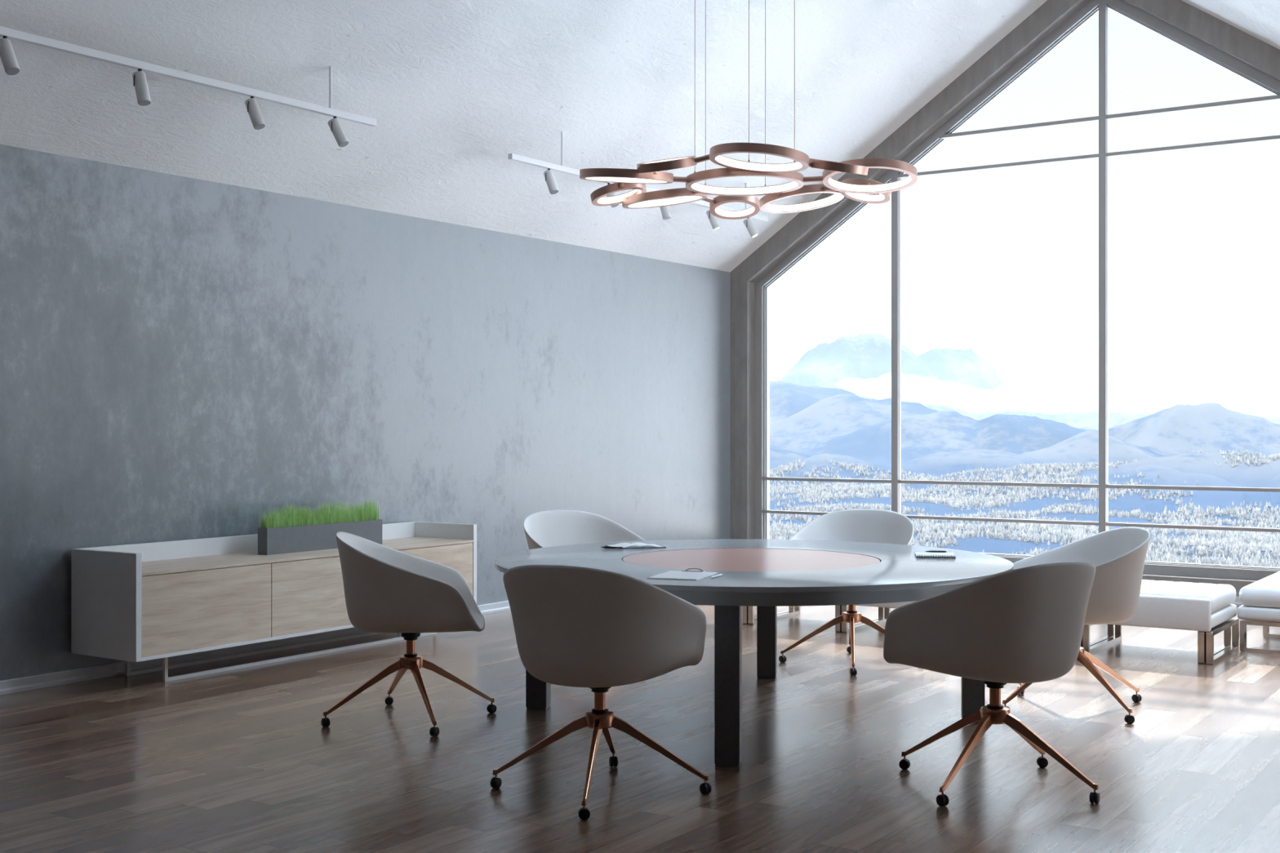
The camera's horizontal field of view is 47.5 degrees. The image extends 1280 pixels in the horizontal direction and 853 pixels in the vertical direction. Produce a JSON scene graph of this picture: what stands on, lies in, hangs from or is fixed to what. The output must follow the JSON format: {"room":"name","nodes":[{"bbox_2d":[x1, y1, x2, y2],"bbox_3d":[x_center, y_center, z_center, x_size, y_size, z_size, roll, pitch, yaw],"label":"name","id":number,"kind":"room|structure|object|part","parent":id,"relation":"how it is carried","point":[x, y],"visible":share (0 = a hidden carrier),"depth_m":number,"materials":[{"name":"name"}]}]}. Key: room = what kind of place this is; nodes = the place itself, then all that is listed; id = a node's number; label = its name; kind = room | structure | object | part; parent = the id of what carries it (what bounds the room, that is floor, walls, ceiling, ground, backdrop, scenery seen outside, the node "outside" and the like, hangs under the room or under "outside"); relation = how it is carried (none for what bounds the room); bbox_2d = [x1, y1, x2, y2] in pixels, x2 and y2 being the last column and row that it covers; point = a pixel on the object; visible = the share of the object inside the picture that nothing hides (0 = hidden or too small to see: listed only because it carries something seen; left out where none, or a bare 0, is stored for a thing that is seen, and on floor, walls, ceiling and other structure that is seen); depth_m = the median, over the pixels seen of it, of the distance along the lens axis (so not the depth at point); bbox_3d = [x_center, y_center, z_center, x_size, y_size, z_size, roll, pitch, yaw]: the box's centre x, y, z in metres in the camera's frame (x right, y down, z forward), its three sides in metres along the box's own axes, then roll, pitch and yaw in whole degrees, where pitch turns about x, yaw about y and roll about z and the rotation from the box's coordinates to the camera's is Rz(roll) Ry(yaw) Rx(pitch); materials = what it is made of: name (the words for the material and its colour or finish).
{"room":"office","nodes":[
{"label":"office","id":0,"kind":"room"},
{"bbox_2d":[0,144,730,680],"bbox_3d":[-3.638,-0.037,6.958,0.250,2.775,16.535,0,0,34],"label":"wall","id":1,"kind":"structure","parent":0,"point":[182,357],"depth_m":9.10,"materials":[{"name":"paint"}]},
{"bbox_2d":[0,600,510,694],"bbox_3d":[-3.551,1.317,6.840,0.026,0.066,15.835,0,0,34],"label":"baseboard","id":2,"kind":"structure","parent":1,"relation":"attached to","point":[46,680],"depth_m":8.06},
{"bbox_2d":[0,604,1279,852],"bbox_3d":[0.375,1.450,4.279,10.000,0.200,16.535,0,0,34],"label":"floor","id":3,"kind":"structure","parent":0,"point":[243,760],"depth_m":5.88,"materials":[{"name":"brown wood"}]},
{"bbox_2d":[71,521,476,681],"bbox_3d":[-2.032,0.997,8.608,0.534,0.706,2.658,0,0,34],"label":"sideboard","id":4,"kind":"object","parent":3,"relation":"on","point":[135,602],"visible":0.69,"depth_m":7.92,"materials":[{"name":"white paint"}]},
{"bbox_3d":[-2.760,0.918,7.517,0.534,0.549,0.034,0,0,34],"label":"panel","id":5,"kind":"part","parent":4,"relation":"part of","materials":[{"name":"white paint"}]},
{"bbox_3d":[-2.299,0.969,7.748,0.017,0.411,0.858,0,0,34],"label":"door","id":6,"kind":"part","parent":4,"relation":"part of","materials":[{"name":"brown wood"}]},
{"bbox_3d":[-2.023,1.184,8.603,0.514,0.018,2.590,0,0,34],"label":"panel","id":7,"kind":"part","parent":4,"relation":"part of","materials":[{"name":"white paint"}]},
{"bbox_3d":[-2.246,0.918,8.751,0.020,0.549,2.590,0,0,34],"label":"panel","id":8,"kind":"part","parent":4,"relation":"part of","materials":[{"name":"white paint"}]},
{"bbox_3d":[-1.819,0.969,8.466,0.017,0.411,0.858,0,0,34],"label":"door","id":9,"kind":"part","parent":4,"relation":"part of","materials":[{"name":"brown wood"}]},
{"bbox_2d":[257,497,382,555],"bbox_3d":[-1.930,0.592,8.827,0.096,0.304,0.958,0,0,34],"label":"grass planter","id":10,"kind":"object","parent":4,"relation":"on","point":[282,531],"visible":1,"depth_m":8.73,"materials":[{"name":"plant"}]},
{"bbox_3d":[-1.340,0.969,9.184,0.017,0.411,0.858,0,0,34],"label":"door","id":11,"kind":"part","parent":4,"relation":"part of","materials":[{"name":"brown wood"}]},
{"bbox_3d":[-1.304,0.918,9.699,0.534,0.549,0.034,0,0,34],"label":"panel","id":12,"kind":"part","parent":4,"relation":"part of","materials":[{"name":"white paint"}]},
{"bbox_2d":[320,531,496,736],"bbox_3d":[-1.054,0.917,6.691,0.786,0.865,0.781,0,0,-6],"label":"office chair","id":13,"kind":"object","parent":3,"relation":"on","point":[387,589],"visible":1,"depth_m":6.44,"materials":[{"name":"plastic"}]},
{"bbox_3d":[-1.259,1.184,6.603,0.358,0.232,0.034,0,0,-24],"label":"leg","id":14,"kind":"part","parent":13,"relation":"part of","materials":[{"name":"orange metal"}]},
{"bbox_3d":[-1.147,1.184,6.897,0.034,0.232,0.358,0,0,-24],"label":"leg","id":15,"kind":"part","parent":13,"relation":"part of","materials":[{"name":"orange metal"}]},
{"bbox_3d":[-1.055,0.956,6.694,0.089,0.051,0.089,0,0,-6],"label":"seat mount","id":16,"kind":"part","parent":13,"relation":"part of","materials":[{"name":"black plastic"}]},
{"bbox_3d":[-1.055,1.014,6.694,0.042,0.071,0.042,0,0,-6],"label":"post","id":17,"kind":"part","parent":13,"relation":"part of","materials":[{"name":"orange metal"}]},
{"bbox_3d":[-0.964,1.184,6.490,0.034,0.232,0.358,0,0,-24],"label":"leg","id":18,"kind":"part","parent":13,"relation":"part of","materials":[{"name":"orange metal"}]},
{"bbox_3d":[-0.852,1.184,6.785,0.358,0.232,0.034,0,0,-24],"label":"leg","id":19,"kind":"part","parent":13,"relation":"part of","materials":[{"name":"orange metal"}]},
{"bbox_2d":[523,509,644,549],"bbox_3d":[-0.300,0.917,8.184,0.781,0.865,0.786,0,0,-34],"label":"office chair","id":20,"kind":"object","parent":3,"relation":"on","point":[548,528],"visible":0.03,"depth_m":8.46,"materials":[{"name":"white plastic"}]},
{"bbox_2d":[490,564,711,820],"bbox_3d":[-0.145,0.917,5.382,0.781,0.865,0.786,0,0,25],"label":"office chair","id":21,"kind":"object","parent":3,"relation":"on","point":[597,630],"visible":1,"depth_m":5.13,"materials":[{"name":"white plastic"}]},
{"bbox_3d":[-0.370,1.184,5.407,0.358,0.232,0.034,0,0,6],"label":"leg","id":22,"kind":"part","parent":21,"relation":"part of","materials":[{"name":"orange metal"}]},
{"bbox_3d":[-0.173,1.184,5.161,0.034,0.232,0.358,0,0,6],"label":"leg","id":23,"kind":"part","parent":21,"relation":"part of","materials":[{"name":"orange metal"}]},
{"bbox_3d":[-0.148,1.014,5.383,0.042,0.071,0.042,0,0,25],"label":"post","id":24,"kind":"part","parent":21,"relation":"part of","materials":[{"name":"orange metal"}]},
{"bbox_3d":[-0.148,0.956,5.383,0.089,0.051,0.089,0,0,25],"label":"seat mount","id":25,"kind":"part","parent":21,"relation":"part of","materials":[{"name":"black plastic"}]},
{"bbox_3d":[-0.124,1.184,5.605,0.034,0.232,0.358,0,0,6],"label":"leg","id":26,"kind":"part","parent":21,"relation":"part of","materials":[{"name":"orange metal"}]},
{"bbox_3d":[0.073,1.184,5.358,0.358,0.232,0.034,0,0,6],"label":"leg","id":27,"kind":"part","parent":21,"relation":"part of","materials":[{"name":"orange metal"}]},
{"bbox_2d":[493,538,1013,767],"bbox_3d":[0.518,0.986,6.827,2.394,0.729,2.394,0,0,9],"label":"round table","id":28,"kind":"object","parent":3,"relation":"on","point":[766,575],"visible":0.81,"depth_m":6.36,"materials":[{"name":"paint"}]},
{"bbox_3d":[-0.488,1.027,6.992,0.100,0.646,0.100,0,0,9],"label":"leg","id":29,"kind":"part","parent":28,"relation":"part of","materials":[{"name":"black metal"}]},
{"bbox_2d":[600,546,622,548],"bbox_3d":[-0.143,0.617,7.412,0.121,0.009,0.032,0,0,34],"label":"ballpoint pen","id":30,"kind":"object","parent":28,"relation":"on","point":[604,547],"visible":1,"depth_m":7.41,"materials":[{"name":"black plastic"}]},
{"bbox_2d":[605,542,666,548],"bbox_3d":[-0.023,0.614,7.511,0.270,0.014,0.200,0,0,-16],"label":"open notebook","id":31,"kind":"object","parent":28,"relation":"on","point":[625,545],"visible":1,"depth_m":7.46,"materials":[{"name":"paper"}]},
{"bbox_2d":[646,568,718,580],"bbox_3d":[0.180,0.612,6.042,0.214,0.018,0.322,0,0,19],"label":"clipboard","id":32,"kind":"object","parent":28,"relation":"on","point":[686,575],"visible":1,"depth_m":6.03,"materials":[{"name":"paper"}]},
{"bbox_2d":[710,573,723,577],"bbox_3d":[0.314,0.617,5.990,0.026,0.009,0.132,0,0,34],"label":"pen","id":33,"kind":"object","parent":28,"relation":"on","point":[720,575],"visible":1,"depth_m":5.99,"materials":[{"name":"white paint"}]},
{"bbox_3d":[0.353,1.027,5.820,0.100,0.646,0.100,0,0,9],"label":"leg","id":34,"kind":"part","parent":28,"relation":"part of","materials":[{"name":"black metal"}]},
{"bbox_3d":[0.683,1.027,7.833,0.100,0.646,0.100,0,0,9],"label":"leg","id":35,"kind":"part","parent":28,"relation":"part of","materials":[{"name":"black metal"}]},
{"bbox_2d":[915,551,955,558],"bbox_3d":[1.413,0.613,6.966,0.184,0.018,0.229,0,0,9],"label":"spiral notebook","id":36,"kind":"object","parent":28,"relation":"on","point":[918,554],"visible":1,"depth_m":6.90,"materials":[{"name":"paper"}]},
{"bbox_2d":[924,551,946,552],"bbox_3d":[1.438,0.608,7.069,0.092,0.008,0.048,0,0,34],"label":"pen","id":37,"kind":"object","parent":36,"relation":"on","point":[925,551],"visible":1,"depth_m":7.06,"materials":[{"name":"plastic"}]},
{"bbox_3d":[1.525,1.027,6.662,0.100,0.646,0.100,0,0,9],"label":"leg","id":38,"kind":"part","parent":28,"relation":"part of","materials":[{"name":"black metal"}]},
{"bbox_2d":[742,600,916,632],"bbox_3d":[1.489,1.154,9.815,1.517,0.392,0.740,0,0,34],"label":"leather bench","id":39,"kind":"object","parent":3,"relation":"on","point":[884,609],"visible":0.03,"depth_m":9.89,"materials":[{"name":"metal"}]},
{"bbox_3d":[0.908,1.256,10.215,0.036,0.187,0.700,0,0,34],"label":"leg frame","id":40,"kind":"part","parent":39,"relation":"part of","materials":[{"name":"metal"}]},
{"bbox_3d":[0.946,1.256,10.189,0.036,0.187,0.700,0,0,34],"label":"leg frame","id":41,"kind":"part","parent":39,"relation":"part of","materials":[{"name":"metal"}]},
{"bbox_3d":[1.490,1.256,9.826,0.036,0.187,0.700,0,0,34],"label":"leg frame","id":42,"kind":"part","parent":39,"relation":"part of","materials":[{"name":"metal"}]},
{"bbox_3d":[1.528,1.256,9.800,0.036,0.187,0.700,0,0,34],"label":"leg frame","id":43,"kind":"part","parent":39,"relation":"part of","materials":[{"name":"metal"}]},
{"bbox_3d":[1.290,1.070,9.524,1.510,0.184,0.036,0,0,34],"label":"panel","id":44,"kind":"part","parent":39,"relation":"part of","materials":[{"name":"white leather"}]},
{"bbox_2d":[778,508,913,675],"bbox_3d":[1.200,0.917,8.268,0.781,0.865,0.786,0,0,26],"label":"office chair","id":45,"kind":"object","parent":3,"relation":"on","point":[855,525],"visible":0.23,"depth_m":8.51,"materials":[{"name":"white plastic"}]},
{"bbox_3d":[0.982,1.184,8.295,0.358,0.232,0.034,0,0,7],"label":"leg","id":46,"kind":"part","parent":45,"relation":"part of","materials":[{"name":"orange metal"}]},
{"bbox_3d":[1.231,1.184,8.489,0.034,0.232,0.358,0,0,7],"label":"leg","id":47,"kind":"part","parent":45,"relation":"part of","materials":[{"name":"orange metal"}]},
{"bbox_3d":[1.204,1.014,8.268,0.042,0.071,0.042,0,0,26],"label":"post","id":48,"kind":"part","parent":45,"relation":"part of","materials":[{"name":"orange metal"}]},
{"bbox_3d":[1.173,1.184,8.050,0.137,0.232,0.347,0,0,26],"label":"leg","id":49,"kind":"part","parent":45,"relation":"part of","materials":[{"name":"orange metal"}]},
{"bbox_3d":[1.425,1.184,8.241,0.358,0.232,0.034,0,0,7],"label":"leg","id":50,"kind":"part","parent":45,"relation":"part of","materials":[{"name":"orange metal"}]},
{"bbox_2d":[883,562,1100,806],"bbox_3d":[1.337,0.917,5.470,0.781,0.865,0.786,0,0,-30],"label":"office chair","id":51,"kind":"object","parent":3,"relation":"on","point":[1024,624],"visible":1,"depth_m":5.22,"materials":[{"name":"white plastic"}]},
{"bbox_3d":[1.167,1.184,5.614,0.358,0.232,0.034,0,0,41],"label":"leg","id":52,"kind":"part","parent":51,"relation":"part of","materials":[{"name":"orange metal"}]},
{"bbox_3d":[1.187,1.184,5.300,0.034,0.232,0.358,0,0,41],"label":"leg","id":53,"kind":"part","parent":51,"relation":"part of","materials":[{"name":"orange metal"}]},
{"bbox_3d":[1.335,0.956,5.467,0.089,0.051,0.089,0,0,-30],"label":"seat mount","id":54,"kind":"part","parent":51,"relation":"part of","materials":[{"name":"black plastic"}]},
{"bbox_3d":[1.335,1.014,5.467,0.042,0.071,0.042,0,0,-30],"label":"post","id":55,"kind":"part","parent":51,"relation":"part of","materials":[{"name":"orange metal"}]},
{"bbox_3d":[1.482,1.184,5.634,0.034,0.232,0.358,0,0,41],"label":"leg","id":56,"kind":"part","parent":51,"relation":"part of","materials":[{"name":"orange metal"}]},
{"bbox_3d":[1.497,1.184,5.318,0.137,0.232,0.347,0,0,-30],"label":"leg","id":57,"kind":"part","parent":51,"relation":"part of","materials":[{"name":"orange metal"}]},
{"bbox_2d":[1002,526,1150,724],"bbox_3d":[2.069,0.917,6.969,0.786,0.865,0.781,0,0,-4],"label":"office chair","id":58,"kind":"object","parent":3,"relation":"on","point":[1117,555],"visible":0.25,"depth_m":6.79,"materials":[{"name":"white plastic"}]},
{"bbox_3d":[1.866,1.184,6.883,0.347,0.232,0.137,0,0,-4],"label":"leg","id":59,"kind":"part","parent":58,"relation":"part of","materials":[{"name":"orange metal"}]},
{"bbox_3d":[2.158,1.184,6.760,0.034,0.232,0.358,0,0,-23],"label":"leg","id":60,"kind":"part","parent":58,"relation":"part of","materials":[{"name":"orange metal"}]},
{"bbox_3d":[2.276,1.184,7.053,0.358,0.232,0.034,0,0,-23],"label":"leg","id":61,"kind":"part","parent":58,"relation":"part of","materials":[{"name":"orange metal"}]},
{"bbox_2d":[1080,579,1239,664],"bbox_3d":[2.800,1.154,8.939,1.517,0.392,0.740,0,0,34],"label":"leather bench","id":62,"kind":"object","parent":3,"relation":"on","point":[1208,610],"visible":0.37,"depth_m":8.41,"materials":[{"name":"leather"}]},
{"bbox_3d":[2.801,1.256,8.951,0.036,0.187,0.700,0,0,34],"label":"leg frame","id":63,"kind":"part","parent":62,"relation":"part of","materials":[{"name":"metal"}]},
{"bbox_3d":[2.840,1.256,8.925,0.036,0.187,0.700,0,0,34],"label":"leg frame","id":64,"kind":"part","parent":62,"relation":"part of","materials":[{"name":"metal"}]},
{"bbox_3d":[2.602,1.070,8.648,1.510,0.184,0.036,0,0,34],"label":"panel","id":65,"kind":"part","parent":62,"relation":"part of","materials":[{"name":"white leather"}]},
{"bbox_2d":[1139,579,1235,613],"bbox_3d":[2.807,1.018,8.954,1.506,0.119,0.698,0,0,34],"label":"seat cushion","id":66,"kind":"object","parent":62,"relation":"on","point":[1221,597],"depth_m":8.56,"materials":[{"name":"white fabric"}]},
{"bbox_3d":[3.384,1.256,8.562,0.036,0.187,0.700,0,0,34],"label":"leg frame","id":67,"kind":"part","parent":62,"relation":"part of","materials":[{"name":"metal"}]},
{"bbox_3d":[3.422,1.256,8.537,0.036,0.187,0.700,0,0,34],"label":"leg frame","id":68,"kind":"part","parent":62,"relation":"part of","materials":[{"name":"metal"}]},
{"bbox_2d":[1211,604,1236,628],"bbox_3d":[2.808,1.117,8.956,1.502,0.077,0.704,0,0,34],"label":"cushion","id":69,"kind":"object","parent":62,"relation":"on","point":[1221,616],"depth_m":8.55,"materials":[{"name":"white leather"}]},
{"bbox_2d":[1237,571,1279,654],"bbox_3d":[4.300,1.154,9.133,0.740,0.392,1.517,0,0,34],"label":"leather bench","id":70,"kind":"object","parent":3,"relation":"on","point":[1260,599],"visible":1,"depth_m":8.67,"materials":[{"name":"leather"}]},
{"bbox_2d":[1237,604,1279,622],"bbox_3d":[4.283,1.117,9.140,0.704,0.077,1.502,0,0,34],"label":"cushion","id":71,"kind":"object","parent":70,"relation":"on","point":[1246,613],"depth_m":8.65,"materials":[{"name":"white leather"}]},
{"bbox_2d":[1239,571,1279,608],"bbox_3d":[4.285,1.018,9.139,0.698,0.119,1.506,0,0,34],"label":"seat cushion","id":72,"kind":"object","parent":70,"relation":"on","point":[1264,593],"depth_m":8.67,"materials":[{"name":"white leather"}]},
{"bbox_3d":[3.900,1.256,8.552,0.700,0.187,0.036,0,0,34],"label":"leg frame","id":73,"kind":"part","parent":70,"relation":"part of","materials":[{"name":"metal"}]},
{"bbox_3d":[3.925,1.256,8.590,0.700,0.187,0.036,0,0,34],"label":"leg frame","id":74,"kind":"part","parent":70,"relation":"part of","materials":[{"name":"metal"}]},
{"bbox_3d":[4.288,1.256,9.134,0.700,0.187,0.036,0,0,34],"label":"leg frame","id":75,"kind":"part","parent":70,"relation":"part of","materials":[{"name":"metal"}]},
{"bbox_3d":[4.314,1.256,9.172,0.700,0.187,0.036,0,0,34],"label":"leg frame","id":76,"kind":"part","parent":70,"relation":"part of","materials":[{"name":"metal"}]},
{"bbox_2d":[0,0,1279,271],"bbox_3d":[0.458,-2.640,4.404,9.900,2.773,16.235,0,0,34],"label":"ceiling","id":77,"kind":"structure","parent":0,"point":[451,89],"depth_m":9.27,"materials":[{"name":"paint"}]},
{"bbox_2d":[0,26,376,146],"bbox_3d":[-2.462,-1.776,6.934,0.124,0.449,3.431,0,0,34],"label":"track light","id":78,"kind":"object","parent":77,"relation":"hanging from","point":[7,55],"visible":1,"depth_m":7.17,"materials":[{"name":"white paint"}]},
{"bbox_3d":[-1.720,-1.883,8.084,0.016,0.236,0.015,0,0,34],"label":"stem","id":79,"kind":"part","parent":78,"relation":"part of","materials":[{"name":"white paint"}]},
{"bbox_2d":[507,131,579,194],"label":"track light","id":80,"kind":"object","parent":77,"relation":"hanging from","point":[553,189],"depth_m":9.72,"materials":[{"name":"metal"}]},
{"bbox_3d":[-0.528,-1.883,9.870,0.016,0.236,0.015,0,0,34],"label":"stem","id":81,"kind":"part","parent":80,"relation":"part of","materials":[{"name":"white paint"}]},
{"bbox_2d":[659,205,671,219],"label":"track light","id":82,"kind":"object","parent":77,"relation":"hanging from","point":[665,212],"depth_m":10.89,"materials":[{"name":"metal"}]},
{"bbox_2d":[688,200,719,230],"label":"track light","id":83,"kind":"object","parent":77,"relation":"hanging from","point":[713,219],"depth_m":11.46,"materials":[{"name":"metal"}]},
{"bbox_2d":[579,0,917,219],"bbox_3d":[0.502,-2.402,6.864,1.532,2.652,1.372,0,0,34],"label":"ring chandelier","id":84,"kind":"object","parent":77,"relation":"hanging from","point":[860,189],"visible":1,"depth_m":6.76,"materials":[{"name":"orange metal"}]},
{"bbox_3d":[-0.088,-1.164,6.933,0.025,0.047,0.060,0,0,-15],"label":"link rod","id":85,"kind":"part","parent":84,"relation":"part of","materials":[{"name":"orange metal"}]},
{"bbox_3d":[0.184,-1.148,6.757,0.083,0.026,0.025,0,0,-14],"label":"link rod","id":86,"kind":"part","parent":84,"relation":"part of","materials":[{"name":"orange metal"}]},
{"bbox_3d":[0.279,-1.181,6.411,0.080,0.041,0.025,0,0,10],"label":"link rod","id":87,"kind":"part","parent":84,"relation":"part of","materials":[{"name":"orange metal"}]},
{"bbox_3d":[0.338,-1.150,7.350,0.100,0.043,0.025,0,0,-34],"label":"link rod","id":88,"kind":"part","parent":84,"relation":"part of","materials":[{"name":"orange metal"}]},
{"bbox_3d":[0.738,-1.158,6.438,0.060,0.042,0.025,0,0,-18],"label":"link rod","id":89,"kind":"part","parent":84,"relation":"part of","materials":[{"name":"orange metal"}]},
{"bbox_3d":[0.805,-1.151,6.763,0.097,0.027,0.025,0,0,11],"label":"link rod","id":90,"kind":"part","parent":84,"relation":"part of","materials":[{"name":"orange metal"}]},
{"bbox_3d":[0.929,-1.144,6.975,0.025,0.051,0.172,0,0,-27],"label":"link rod","id":91,"kind":"part","parent":84,"relation":"part of","materials":[{"name":"orange metal"}]},
{"bbox_2d":[742,213,768,237],"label":"track light","id":92,"kind":"object","parent":77,"relation":"hanging from","point":[748,223],"depth_m":11.97,"materials":[{"name":"metal"}]},
{"label":"outside","id":93,"kind":"structure","parent":0,"visible":0},
{"bbox_2d":[769,333,1279,564],"bbox_3d":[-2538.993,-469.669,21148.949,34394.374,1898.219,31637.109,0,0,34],"label":"hills","id":94,"kind":"structure","parent":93,"point":[959,412],"depth_m":8110.67,"materials":[{"name":"white snow"}]},
{"bbox_2d":[769,449,1279,567],"bbox_3d":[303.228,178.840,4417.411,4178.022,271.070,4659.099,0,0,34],"label":"forest","id":95,"kind":"object","parent":94,"relation":"on","point":[1268,541],"visible":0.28,"depth_m":4353.01,"materials":[{"name":"white plant"}]},
{"bbox_3d":[7.652,-0.037,9.121,2.670,2.775,0.400,0,0,34],"label":"wall","id":96,"kind":"structure","parent":0,"visible":0},
{"bbox_2d":[730,0,1279,596],"bbox_3d":[3.743,-1.188,11.731,6.730,5.077,0.400,0,0,34],"label":"trim","id":97,"kind":"structure","parent":96,"relation":"attached to","point":[1203,26],"depth_m":12.47,"materials":[{"name":"paint"}]},
{"bbox_2d":[755,0,1279,579],"bbox_3d":[3.744,-1.173,11.732,6.374,4.676,0.120,0,0,34],"label":"window","id":98,"kind":"structure","parent":96,"relation":"in","point":[948,130],"depth_m":11.98,"materials":[{"name":"metal"}]},
{"bbox_3d":[2.994,-1.162,12.225,1.795,4.494,0.006,0,0,34],"label":"glass pane","id":99,"kind":"part","parent":98,"relation":"part of","materials":[{"name":"white"}]},
{"bbox_3d":[3.732,0.480,11.713,6.230,0.027,0.066,0,0,34],"label":"rail","id":100,"kind":"part","parent":98,"relation":"part of","materials":[{"name":"metal"}]},
{"bbox_3d":[3.732,0.784,11.713,6.230,0.025,0.066,0,0,34],"label":"rail","id":101,"kind":"part","parent":98,"relation":"part of","materials":[{"name":"metal"}]},
{"bbox_2d":[1231,596,1242,605],"bbox_3d":[3.626,1.317,11.555,6.730,0.066,0.022,0,0,34],"label":"baseboard","id":102,"kind":"structure","parent":96,"relation":"attached to","point":[1237,602],"depth_m":10.96,"materials":[{"name":"white"}]}
]}

